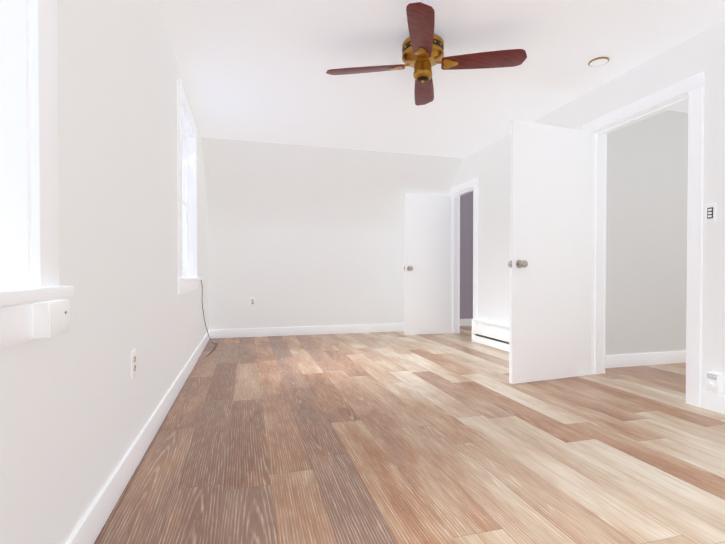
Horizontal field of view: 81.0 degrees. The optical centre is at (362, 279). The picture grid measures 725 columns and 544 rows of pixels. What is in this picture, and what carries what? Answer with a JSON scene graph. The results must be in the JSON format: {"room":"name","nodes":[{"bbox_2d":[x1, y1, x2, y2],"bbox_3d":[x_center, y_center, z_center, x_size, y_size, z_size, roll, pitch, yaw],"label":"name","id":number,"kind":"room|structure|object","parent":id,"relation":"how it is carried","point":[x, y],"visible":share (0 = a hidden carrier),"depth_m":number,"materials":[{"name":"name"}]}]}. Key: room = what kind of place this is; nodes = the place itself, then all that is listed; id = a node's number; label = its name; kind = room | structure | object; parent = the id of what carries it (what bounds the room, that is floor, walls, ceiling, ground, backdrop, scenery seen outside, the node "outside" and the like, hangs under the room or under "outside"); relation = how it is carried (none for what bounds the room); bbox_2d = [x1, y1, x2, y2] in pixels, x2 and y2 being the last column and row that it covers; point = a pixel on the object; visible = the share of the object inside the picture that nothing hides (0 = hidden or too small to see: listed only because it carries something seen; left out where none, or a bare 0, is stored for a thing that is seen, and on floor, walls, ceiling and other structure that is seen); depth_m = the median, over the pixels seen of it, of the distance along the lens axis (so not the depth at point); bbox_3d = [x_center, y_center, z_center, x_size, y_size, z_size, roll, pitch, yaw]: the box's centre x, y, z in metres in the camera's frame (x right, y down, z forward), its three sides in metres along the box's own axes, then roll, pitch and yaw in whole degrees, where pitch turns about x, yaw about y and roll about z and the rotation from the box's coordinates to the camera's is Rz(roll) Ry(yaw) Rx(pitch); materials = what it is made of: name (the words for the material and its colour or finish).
{"room":"empty bedroom","nodes":[
{"label":"empty bedroom","id":0,"kind":"room"},
{"bbox_2d":[0,0,208,543],"bbox_3d":[-1.063,-0.367,1.792,0.140,2.400,8.130,0,1,-15],"label":"wall","id":1,"kind":"structure","parent":0,"point":[78,405],"depth_m":1.49,"materials":[{"name":"paint"}]},
{"bbox_2d":[0,0,73,349],"bbox_3d":[-0.680,-0.638,0.525,0.172,1.564,1.168,0,1,-15],"label":"window","id":2,"kind":"structure","parent":1,"relation":"in","point":[33,306],"depth_m":0.97,"materials":[{"name":"white"}]},
{"bbox_2d":[131,349,135,377],"bbox_3d":[-1.005,0.372,1.869,0.008,0.115,0.070,0,1,-15],"label":"electrical outlet","id":3,"kind":"object","parent":1,"relation":"attached to","point":[133,363],"visible":1,"depth_m":1.85,"materials":[{"name":"white plastic"}]},
{"bbox_2d":[66,330,209,543],"bbox_3d":[-0.989,0.775,1.827,0.014,0.115,7.850,0,1,-15],"label":"baseboard","id":4,"kind":"structure","parent":1,"relation":"attached to","point":[88,529],"depth_m":1.71,"materials":[{"name":"white"}]},
{"bbox_2d":[177,79,200,293],"bbox_3d":[-1.529,-0.677,3.621,0.166,1.564,1.168,0,1,-15],"label":"window","id":5,"kind":"structure","parent":1,"relation":"in","point":[188,278],"depth_m":3.97,"materials":[{"name":"white"}]},
{"bbox_2d":[202,137,463,329],"bbox_3d":[-0.355,-0.416,5.712,3.570,2.400,0.940,0,1,-15],"label":"wall","id":6,"kind":"structure","parent":0,"point":[303,236],"depth_m":5.78,"materials":[{"name":"paint"}]},
{"bbox_2d":[250,297,254,305],"bbox_3d":[-1.488,0.305,5.749,0.070,0.115,0.008,0,1,-15],"label":"electrical outlet","id":7,"kind":"object","parent":6,"relation":"attached to","point":[252,301],"visible":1,"depth_m":5.75,"materials":[{"name":"white plastic"}]},
{"bbox_2d":[210,323,403,338],"bbox_3d":[-0.440,0.722,6.038,3.262,0.115,0.014,0,1,-15],"label":"baseboard","id":8,"kind":"structure","parent":6,"relation":"attached to","point":[263,332],"depth_m":5.93,"materials":[{"name":"white wood"}]},
{"bbox_2d":[94,326,724,543],"bbox_3d":[1.696,0.871,2.732,5.950,0.100,8.460,0,1,-15],"label":"floor","id":9,"kind":"structure","parent":0,"point":[398,437],"depth_m":2.02,"materials":[{"name":"brown wood"}]},
{"bbox_2d":[201,281,216,356],"bbox_3d":[-1.694,0.399,4.751,0.058,0.793,0.935,0,1,-10],"label":"cord","id":10,"kind":"object","parent":9,"relation":"on","point":[205,323],"visible":1,"depth_m":4.48,"materials":[{"name":"black plastic"}]},
{"bbox_2d":[157,0,724,157],"bbox_3d":[1.696,-1.629,2.701,5.950,0.100,8.460,0,1,-15],"label":"ceiling","id":11,"kind":"structure","parent":0,"point":[254,70],"depth_m":3.11,"materials":[{"name":"paint"}]},
{"bbox_2d":[326,2,526,105],"bbox_3d":[0.398,-1.405,2.805,0.976,0.350,0.976,-1,1,-36],"label":"ceiling fan","id":12,"kind":"object","parent":11,"relation":"hanging from","point":[422,49],"visible":1,"depth_m":2.74,"materials":[{"name":"brown wood"}]},
{"bbox_2d":[588,57,609,66],"bbox_3d":[1.719,-1.577,3.091,0.136,0.014,0.136,0,1,-15],"label":"ceiling light","id":13,"kind":"object","parent":11,"relation":"attached to","point":[598,61],"visible":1,"depth_m":3.08,"materials":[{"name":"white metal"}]},
{"bbox_2d":[460,191,472,318],"bbox_3d":[1.664,-0.433,7.030,1.020,2.400,0.120,0,1,-15],"label":"wall","id":14,"kind":"structure","parent":0,"point":[466,200],"depth_m":6.98,"materials":[{"name":"purple paint"}]},
{"bbox_2d":[460,319,471,325],"bbox_3d":[1.686,0.711,6.981,1.030,0.115,0.014,0,1,-15],"label":"baseboard","id":15,"kind":"structure","parent":14,"relation":"attached to","point":[465,322],"depth_m":6.98,"materials":[{"name":"white wood"}]},
{"bbox_2d":[449,20,724,394],"bbox_3d":[2.203,-0.381,2.855,0.140,2.400,8.460,0,1,-15],"label":"wall","id":16,"kind":"structure","parent":0,"point":[488,166],"depth_m":3.03,"materials":[{"name":"paint"}]},
{"bbox_2d":[404,193,449,334],"bbox_3d":[0.906,-0.205,5.963,0.695,1.955,0.173,0,1,-16],"label":"door","id":17,"kind":"structure","parent":16,"relation":"in","point":[426,263],"depth_m":5.94,"materials":[{"name":"white wood"}]},
{"bbox_2d":[449,177,477,332],"bbox_3d":[1.413,-0.249,5.751,0.176,2.065,0.810,0,1,-15],"label":"door frame","id":18,"kind":"structure","parent":16,"relation":"attached to","point":[458,191],"depth_m":6.08,"materials":[{"name":"white wood"}]},
{"bbox_2d":[472,319,508,351],"bbox_3d":[1.581,0.648,4.675,0.076,0.282,1.363,0,1,-15],"label":"heater","id":19,"kind":"object","parent":16,"relation":"attached to","point":[491,334],"visible":0.56,"depth_m":4.92,"materials":[{"name":"white metal"}]},
{"bbox_2d":[508,119,592,383],"bbox_3d":[1.527,-0.208,3.416,0.845,2.025,0.173,0,1,-21],"label":"door","id":20,"kind":"structure","parent":16,"relation":"in","point":[550,291],"depth_m":3.38,"materials":[{"name":"white wood"}]},
{"bbox_2d":[582,72,703,406],"bbox_3d":[2.106,-0.252,3.208,0.176,2.135,1.000,0,1,-15],"label":"door frame","id":21,"kind":"structure","parent":16,"relation":"attached to","point":[690,91],"depth_m":2.85,"materials":[{"name":"white wood"}]},
{"bbox_2d":[704,203,716,222],"bbox_3d":[2.177,-0.413,2.659,0.012,0.120,0.072,0,1,-15],"label":"light switch","id":22,"kind":"object","parent":16,"relation":"attached to","point":[710,215],"visible":1,"depth_m":2.65,"materials":[{"name":"white plastic"}]},
{"bbox_2d":[701,390,724,414],"bbox_3d":[2.685,0.788,0.808,0.014,0.115,3.950,0,1,-15],"label":"baseboard","id":23,"kind":"structure","parent":16,"relation":"attached to","point":[712,401],"depth_m":2.64,"materials":[{"name":"white wood"}]},
{"bbox_2d":[706,371,722,392],"bbox_3d":[2.166,0.637,2.624,0.059,0.120,0.072,0,1,-15],"label":"electrical outlet","id":24,"kind":"object","parent":16,"relation":"attached to","point":[714,382],"visible":1,"depth_m":2.60,"materials":[{"name":"white plastic"}]},
{"bbox_2d":[606,110,687,354],"bbox_3d":[3.147,-0.397,4.159,2.370,2.400,0.120,0,1,-15],"label":"wall","id":25,"kind":"structure","parent":0,"point":[646,233],"depth_m":3.96,"materials":[{"name":"white paint"}]},
{"bbox_2d":[605,351,685,367],"bbox_3d":[3.170,0.746,4.110,2.380,0.115,0.014,0,1,-15],"label":"baseboard","id":26,"kind":"structure","parent":25,"relation":"attached to","point":[637,359],"depth_m":3.96,"materials":[{"name":"white wood"}]}
]}

